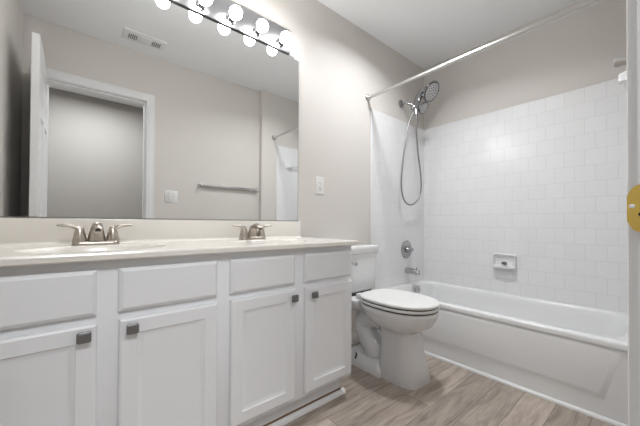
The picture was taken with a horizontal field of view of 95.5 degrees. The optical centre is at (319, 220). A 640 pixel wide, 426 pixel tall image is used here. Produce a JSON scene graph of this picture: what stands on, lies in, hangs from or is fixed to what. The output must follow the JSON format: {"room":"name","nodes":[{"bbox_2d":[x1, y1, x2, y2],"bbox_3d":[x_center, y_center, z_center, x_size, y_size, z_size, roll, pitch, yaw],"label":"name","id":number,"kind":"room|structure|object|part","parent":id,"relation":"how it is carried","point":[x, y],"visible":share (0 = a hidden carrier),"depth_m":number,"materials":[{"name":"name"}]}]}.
{"room":"bathroom","nodes":[
{"label":"bathroom","id":0,"kind":"room"},
{"bbox_2d":[59,0,423,331],"bbox_3d":[-0.130,-0.296,1.963,3.143,2.450,0.111,1,-1,-40],"label":"wall","id":1,"kind":"structure","parent":0,"point":[353,142],"depth_m":2.24,"materials":[{"name":"white paint"}]},
{"bbox_2d":[0,0,298,220],"bbox_3d":[-0.682,-0.534,1.436,1.413,1.056,0.008,1,-1,-40],"label":"wall mirror","id":2,"kind":"object","parent":1,"relation":"attached to","point":[110,109],"visible":0.95,"depth_m":1.32,"materials":[{"name":"grey mirror"}]},
{"bbox_2d":[0,218,300,245],"bbox_3d":[-0.673,0.046,1.426,1.427,0.101,0.030,1,-1,-40],"label":"backsplash","id":3,"kind":"structure","parent":1,"relation":"attached to","point":[13,231],"depth_m":1.31,"materials":[{"name":"stone"}]},
{"bbox_2d":[169,0,291,54],"bbox_3d":[-0.518,-1.133,1.505,0.931,0.147,0.119,1,-1,-40],"label":"vanity light","id":4,"kind":"object","parent":1,"relation":"attached to","point":[228,13],"visible":1,"depth_m":1.62,"materials":[{"name":"silver metal"}]},
{"bbox_2d":[196,0,205,10],"bbox_3d":[-0.598,-1.099,1.473,0.051,0.051,0.030,1,-1,-40],"label":"socket","id":5,"kind":"object","parent":4,"relation":"attached to","point":[199,6],"depth_m":1.47,"materials":[{"name":"silver metal"}]},
{"bbox_3d":[-0.567,-1.099,1.436,0.066,0.066,0.078,1,-1,-40],"label":"bulb","id":6,"kind":"part","parent":4,"relation":"part of","materials":[{"name":"white glass"}]},
{"bbox_2d":[226,14,234,24],"bbox_3d":[-0.478,-1.097,1.574,0.051,0.051,0.030,1,-1,-40],"label":"socket","id":7,"kind":"object","parent":4,"relation":"attached to","point":[229,20],"depth_m":1.57,"materials":[{"name":"silver metal"}]},
{"bbox_3d":[-0.447,-1.097,1.538,0.066,0.066,0.078,1,-1,-40],"label":"bulb","id":8,"kind":"part","parent":4,"relation":"part of","materials":[{"name":"white glass"}]},
{"bbox_2d":[253,27,260,36],"bbox_3d":[-0.358,-1.096,1.675,0.051,0.051,0.030,1,-1,-40],"label":"socket","id":9,"kind":"object","parent":4,"relation":"attached to","point":[256,33],"depth_m":1.67,"materials":[{"name":"silver metal"}]},
{"bbox_3d":[-0.327,-1.096,1.639,0.066,0.066,0.078,1,-1,-40],"label":"bulb","id":10,"kind":"part","parent":4,"relation":"part of","materials":[{"name":"white glass"}]},
{"bbox_2d":[276,38,283,47],"bbox_3d":[-0.238,-1.094,1.776,0.051,0.051,0.030,1,-1,-40],"label":"socket","id":11,"kind":"object","parent":4,"relation":"attached to","point":[279,44],"depth_m":1.77,"materials":[{"name":"silver metal"}]},
{"bbox_3d":[-0.207,-1.094,1.740,0.066,0.066,0.078,1,-1,-40],"label":"bulb","id":12,"kind":"part","parent":4,"relation":"part of","materials":[{"name":"white glass"}]},
{"bbox_2d":[315,176,323,193],"bbox_3d":[0.000,-0.245,2.008,0.076,0.119,0.008,1,-1,-40],"label":"outlet","id":13,"kind":"object","parent":1,"relation":"attached to","point":[319,181],"visible":1,"depth_m":2.00,"materials":[{"name":"white plastic"}]},
{"bbox_2d":[318,180,321,190],"bbox_3d":[0.001,-0.245,2.007,0.034,0.068,0.002,1,-1,-40],"label":"receptacle","id":14,"kind":"object","parent":13,"relation":"attached to","point":[319,181],"depth_m":2.00,"materials":[{"name":"white plastic"}]},
{"bbox_2d":[351,331,358,344],"bbox_3d":[0.136,0.886,2.115,0.693,0.092,0.012,1,-1,-40],"label":"baseboard","id":15,"kind":"structure","parent":1,"relation":"attached to","point":[354,339],"depth_m":2.21,"materials":[{"name":"white paint"}]},
{"bbox_3d":[0.719,0.017,2.612,0.787,1.846,0.008,1,-1,-40],"label":"panel","id":16,"kind":"part","parent":1,"relation":"part of","materials":[{"name":"white tile"}]},
{"bbox_2d":[401,240,412,257],"bbox_3d":[0.812,0.259,2.642,0.164,0.164,0.065,1,-1,-40],"label":"shower valve","id":17,"kind":"object","parent":1,"relation":"attached to","point":[406,248],"visible":1,"depth_m":2.63,"materials":[{"name":"silver metal"}]},
{"bbox_3d":[0.812,0.259,2.634,0.072,0.060,0.053,1,-1,-40],"label":"valve handle","id":18,"kind":"part","parent":17,"relation":"part of","materials":[{"name":"silver metal"}]},
{"bbox_2d":[405,267,419,276],"bbox_3d":[0.834,0.450,2.613,0.054,0.077,0.135,1,-1,-40],"label":"tub spout","id":19,"kind":"object","parent":1,"relation":"attached to","point":[408,270],"visible":1,"depth_m":2.59,"materials":[{"name":"grey metal"}]},
{"bbox_2d":[398,80,439,205],"bbox_3d":[0.877,-0.674,2.584,0.354,1.074,0.206,0,-1,9],"label":"shower","id":20,"kind":"object","parent":1,"relation":"attached to","point":[429,92],"visible":1,"depth_m":2.55,"materials":[{"name":"silver metal"}]},
{"bbox_3d":[0.780,-1.040,2.597,0.116,0.068,0.032,0,-1,33],"label":"shower arm","id":21,"kind":"part","parent":20,"relation":"part of","materials":[{"name":"silver metal"}]},
{"bbox_3d":[0.889,-1.058,2.565,0.137,0.264,0.051,0,-1,-14],"label":"handle","id":22,"kind":"part","parent":20,"relation":"part of","materials":[{"name":"silver metal"}]},
{"bbox_2d":[283,342,613,425],"bbox_3d":[0.387,0.955,1.328,3.143,0.060,1.740,1,-1,-40],"label":"floor","id":23,"kind":"structure","parent":0,"point":[454,395],"depth_m":1.46,"materials":[{"name":"brown wood"}]},
{"bbox_2d":[0,246,351,425],"bbox_3d":[-0.519,0.520,1.243,1.437,0.799,0.505,1,-1,-40],"label":"vanity cabinet","id":24,"kind":"object","parent":23,"relation":"on","point":[256,338],"visible":0.98,"depth_m":0.98,"materials":[{"name":"white paint"}]},
{"bbox_3d":[-0.764,0.207,0.753,0.295,0.132,0.019,1,-1,-40],"label":"false drawer","id":25,"kind":"part","parent":24,"relation":"part of","materials":[{"name":"white paint"}]},
{"bbox_3d":[-0.764,0.538,0.751,0.295,0.485,0.019,1,-1,-40],"label":"door","id":26,"kind":"part","parent":24,"relation":"part of","materials":[{"name":"white paint"}]},
{"bbox_3d":[-0.659,0.324,0.812,0.033,0.031,0.024,1,-1,-40],"label":"knob","id":27,"kind":"part","parent":24,"relation":"part of","materials":[{"name":"grey metal"}]},
{"bbox_3d":[-0.571,0.327,0.886,0.033,0.031,0.024,1,-1,-40],"label":"knob","id":28,"kind":"part","parent":24,"relation":"part of","materials":[{"name":"grey metal"}]},
{"bbox_3d":[-0.495,0.211,0.979,0.301,0.132,0.019,1,-1,-40],"label":"false drawer","id":29,"kind":"part","parent":24,"relation":"part of","materials":[{"name":"white paint"}]},
{"bbox_3d":[-0.496,0.542,0.977,0.301,0.485,0.019,1,-1,-40],"label":"door","id":30,"kind":"part","parent":24,"relation":"part of","materials":[{"name":"white paint"}]},
{"bbox_2d":[0,218,357,266],"bbox_3d":[-0.516,0.114,1.250,1.442,0.239,0.503,1,-1,-40],"label":"countertop","id":31,"kind":"structure","parent":24,"relation":"on","point":[23,241],"depth_m":1.15,"materials":[{"name":"stone"}]},
{"bbox_2d":[13,244,166,252],"bbox_3d":[-0.753,0.160,0.993,0.410,0.138,0.290,1,-1,-40],"label":"sink basin","id":32,"kind":"object","parent":31,"relation":"in","point":[116,247],"depth_m":1.06,"materials":[{"name":"white ceramic"}]},
{"bbox_2d":[56,222,132,245],"bbox_3d":[-0.847,0.048,1.106,0.234,0.088,0.120,1,-1,-40],"label":"faucet","id":33,"kind":"object","parent":31,"relation":"on","point":[96,236],"visible":1,"depth_m":1.11,"materials":[{"name":"silver metal"}]},
{"bbox_3d":[-0.924,0.045,1.085,0.090,0.068,0.047,1,-1,-40],"label":"handle","id":34,"kind":"part","parent":33,"relation":"part of","materials":[{"name":"silver metal"}]},
{"bbox_3d":[-0.869,0.085,1.131,0.150,0.015,0.055,1,-1,-40],"label":"plate","id":35,"kind":"part","parent":33,"relation":"part of","materials":[{"name":"silver metal"}]},
{"bbox_3d":[-0.847,0.045,1.106,0.062,0.081,0.117,1,-1,-40],"label":"spout","id":36,"kind":"part","parent":33,"relation":"part of","materials":[{"name":"silver metal"}]},
{"bbox_3d":[-0.813,0.047,1.178,0.090,0.068,0.047,1,-1,-40],"label":"handle","id":37,"kind":"part","parent":33,"relation":"part of","materials":[{"name":"silver metal"}]},
{"bbox_2d":[232,223,272,239],"bbox_3d":[-0.340,0.055,1.534,0.234,0.088,0.120,1,-1,-40],"label":"faucet","id":38,"kind":"object","parent":31,"relation":"on","point":[252,234],"visible":1,"depth_m":1.53,"materials":[{"name":"silver metal"}]},
{"bbox_3d":[-0.416,0.052,1.512,0.090,0.068,0.047,1,-1,-40],"label":"handle","id":39,"kind":"part","parent":38,"relation":"part of","materials":[{"name":"silver metal"}]},
{"bbox_3d":[-0.361,0.092,1.558,0.150,0.015,0.055,1,-1,-40],"label":"plate","id":40,"kind":"part","parent":38,"relation":"part of","materials":[{"name":"silver metal"}]},
{"bbox_3d":[-0.339,0.052,1.533,0.062,0.081,0.117,1,-1,-40],"label":"spout","id":41,"kind":"part","parent":38,"relation":"part of","materials":[{"name":"silver metal"}]},
{"bbox_3d":[-0.305,0.054,1.605,0.090,0.068,0.047,1,-1,-40],"label":"handle","id":42,"kind":"part","parent":38,"relation":"part of","materials":[{"name":"silver metal"}]},
{"bbox_2d":[228,239,307,243],"bbox_3d":[-0.245,0.168,1.420,0.410,0.138,0.290,1,-1,-40],"label":"sink basin","id":43,"kind":"object","parent":31,"relation":"in","point":[265,241],"depth_m":1.54,"materials":[{"name":"white ceramic"}]},
{"bbox_3d":[-0.227,0.215,1.204,0.300,0.132,0.019,1,-1,-40],"label":"false drawer","id":44,"kind":"part","parent":24,"relation":"part of","materials":[{"name":"white paint"}]},
{"bbox_3d":[-0.227,0.546,1.202,0.300,0.485,0.019,1,-1,-40],"label":"door","id":45,"kind":"part","parent":24,"relation":"part of","materials":[{"name":"white paint"}]},
{"bbox_3d":[-0.111,0.338,1.273,0.033,0.031,0.024,1,-1,-40],"label":"knob","id":46,"kind":"part","parent":24,"relation":"part of","materials":[{"name":"grey metal"}]},
{"bbox_3d":[-0.025,0.341,1.346,0.033,0.031,0.024,1,-1,-40],"label":"knob","id":47,"kind":"part","parent":24,"relation":"part of","materials":[{"name":"grey metal"}]},
{"bbox_3d":[0.046,0.218,1.434,0.304,0.132,0.019,1,-1,-40],"label":"false drawer","id":48,"kind":"part","parent":24,"relation":"part of","materials":[{"name":"white paint"}]},
{"bbox_3d":[0.046,0.550,1.432,0.304,0.485,0.019,1,-1,-40],"label":"door","id":49,"kind":"part","parent":24,"relation":"part of","materials":[{"name":"white paint"}]},
{"bbox_2d":[268,387,345,425],"bbox_3d":[-0.417,0.908,1.114,1.436,0.022,0.022,1,-1,-40],"label":"trim","id":50,"kind":"structure","parent":23,"relation":"on","point":[303,411],"depth_m":1.41,"materials":[{"name":"white paint"}]},
{"bbox_2d":[351,244,439,389],"bbox_3d":[0.388,0.568,1.847,0.392,0.795,0.736,1,-1,-40],"label":"toilet","id":51,"kind":"object","parent":23,"relation":"on","point":[389,324],"visible":0.93,"depth_m":1.69,"materials":[{"name":"white ceramic"}]},
{"bbox_3d":[0.218,0.355,2.053,0.376,0.258,0.188,1,-1,-40],"label":"tank","id":52,"kind":"part","parent":51,"relation":"part of","materials":[{"name":"white ceramic"}]},
{"bbox_3d":[0.219,0.199,2.054,0.392,0.054,0.204,1,-1,-40],"label":"tank lid","id":53,"kind":"part","parent":51,"relation":"part of","materials":[{"name":"white ceramic"}]},
{"bbox_3d":[0.475,0.464,1.745,0.358,0.019,0.468,1,-1,-40],"label":"seat lid","id":54,"kind":"part","parent":51,"relation":"part of","materials":[{"name":"white plastic"}]},
{"bbox_3d":[0.478,0.488,1.741,0.360,0.015,0.458,1,-1,-40],"label":"seat","id":55,"kind":"part","parent":51,"relation":"part of","materials":[{"name":"white plastic"}]},
{"bbox_2d":[384,280,627,424],"bbox_3d":[1.206,0.753,2.070,0.721,0.368,1.442,1,-1,-40],"label":"bathtub","id":56,"kind":"object","parent":23,"relation":"on","point":[576,355],"visible":0.67,"depth_m":1.69,"materials":[{"name":"white ceramic"}]},
{"bbox_2d":[384,280,627,350],"bbox_3d":[1.216,0.725,2.078,0.696,0.310,1.442,1,-1,-40],"label":"basin","id":57,"kind":"object","parent":56,"relation":"in","point":[479,319],"depth_m":1.88,"materials":[{"name":"white ceramic"}]},
{"bbox_2d":[425,351,627,425],"bbox_3d":[0.927,0.925,1.826,0.017,0.017,1.448,1,-1,-40],"label":"trim","id":58,"kind":"structure","parent":56,"relation":"attached to","point":[551,399],"depth_m":1.56,"materials":[{"name":"white paint"}]},
{"bbox_2d":[317,0,580,68],"bbox_3d":[0.402,-1.554,1.352,3.143,0.060,1.740,1,-1,-40],"label":"ceiling","id":59,"kind":"structure","parent":0,"point":[428,33],"depth_m":2.19,"materials":[{"name":"white paint"}]},
{"bbox_2d":[424,0,627,312],"bbox_3d":[1.588,-0.283,2.279,0.108,2.450,1.640,1,-1,-40],"label":"wall","id":60,"kind":"structure","parent":0,"point":[525,135],"depth_m":2.17,"materials":[{"name":"white tile"}]},
{"bbox_2d":[492,253,516,268],"bbox_3d":[1.451,0.315,2.303,0.062,0.112,0.168,1,-1,-40],"label":"soap dish","id":61,"kind":"object","parent":60,"relation":"attached to","point":[499,260],"visible":1,"depth_m":2.31,"materials":[{"name":"white ceramic"}]},
{"bbox_3d":[1.636,-0.292,1.372,1.003,2.450,0.191,1,-1,-40],"label":"wall","id":62,"kind":"structure","parent":0,"visible":0},
{"bbox_2d":[365,0,603,100],"bbox_3d":[0.854,-0.994,1.782,0.056,0.056,1.460,1,-1,-40],"label":"curtain rod","id":63,"kind":"object","parent":62,"relation":"attached to","point":[589,3],"visible":1,"depth_m":1.62,"materials":[{"name":"grey metal"}]},
{"bbox_2d":[618,70,626,93],"bbox_3d":[1.659,-0.685,1.550,0.604,0.085,0.055,1,-1,-40],"label":"towel bar","id":64,"kind":"object","parent":62,"relation":"attached to","point":[622,77],"visible":0.34,"depth_m":1.38,"materials":[{"name":"white ceramic"}]},
{"bbox_3d":[1.460,-0.687,1.383,0.084,0.085,0.055,1,-1,-40],"label":"post","id":65,"kind":"part","parent":64,"relation":"part of","materials":[{"name":"white ceramic"}]},
{"bbox_3d":[0.533,-0.308,0.397,1.940,2.450,0.120,1,-1,-40],"label":"wall door","id":66,"kind":"structure","parent":0,"visible":0},
{"bbox_2d":[614,54,625,67],"bbox_3d":[0.948,-0.369,0.863,0.671,0.054,0.058,1,-1,-40],"label":"towel bar","id":67,"kind":"object","parent":66,"relation":"attached to","point":[619,61],"visible":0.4,"depth_m":0.67,"materials":[{"name":"grey metal"}]},
{"bbox_2d":[626,0,639,425],"bbox_3d":[0.149,-0.133,0.082,0.777,2.089,0.132,1,-1,-40],"label":"door frame","id":68,"kind":"structure","parent":66,"relation":"attached to","point":[631,5],"depth_m":0.33,"materials":[{"name":"white paint"}]},
{"bbox_2d":[627,185,639,231],"bbox_3d":[0.368,-0.014,0.312,0.003,0.053,0.054,1,-1,-40],"label":"strike plate","id":69,"kind":"object","parent":68,"relation":"attached to","point":[633,197],"visible":1,"depth_m":0.33,"materials":[{"name":"gold metal"}]}
]}

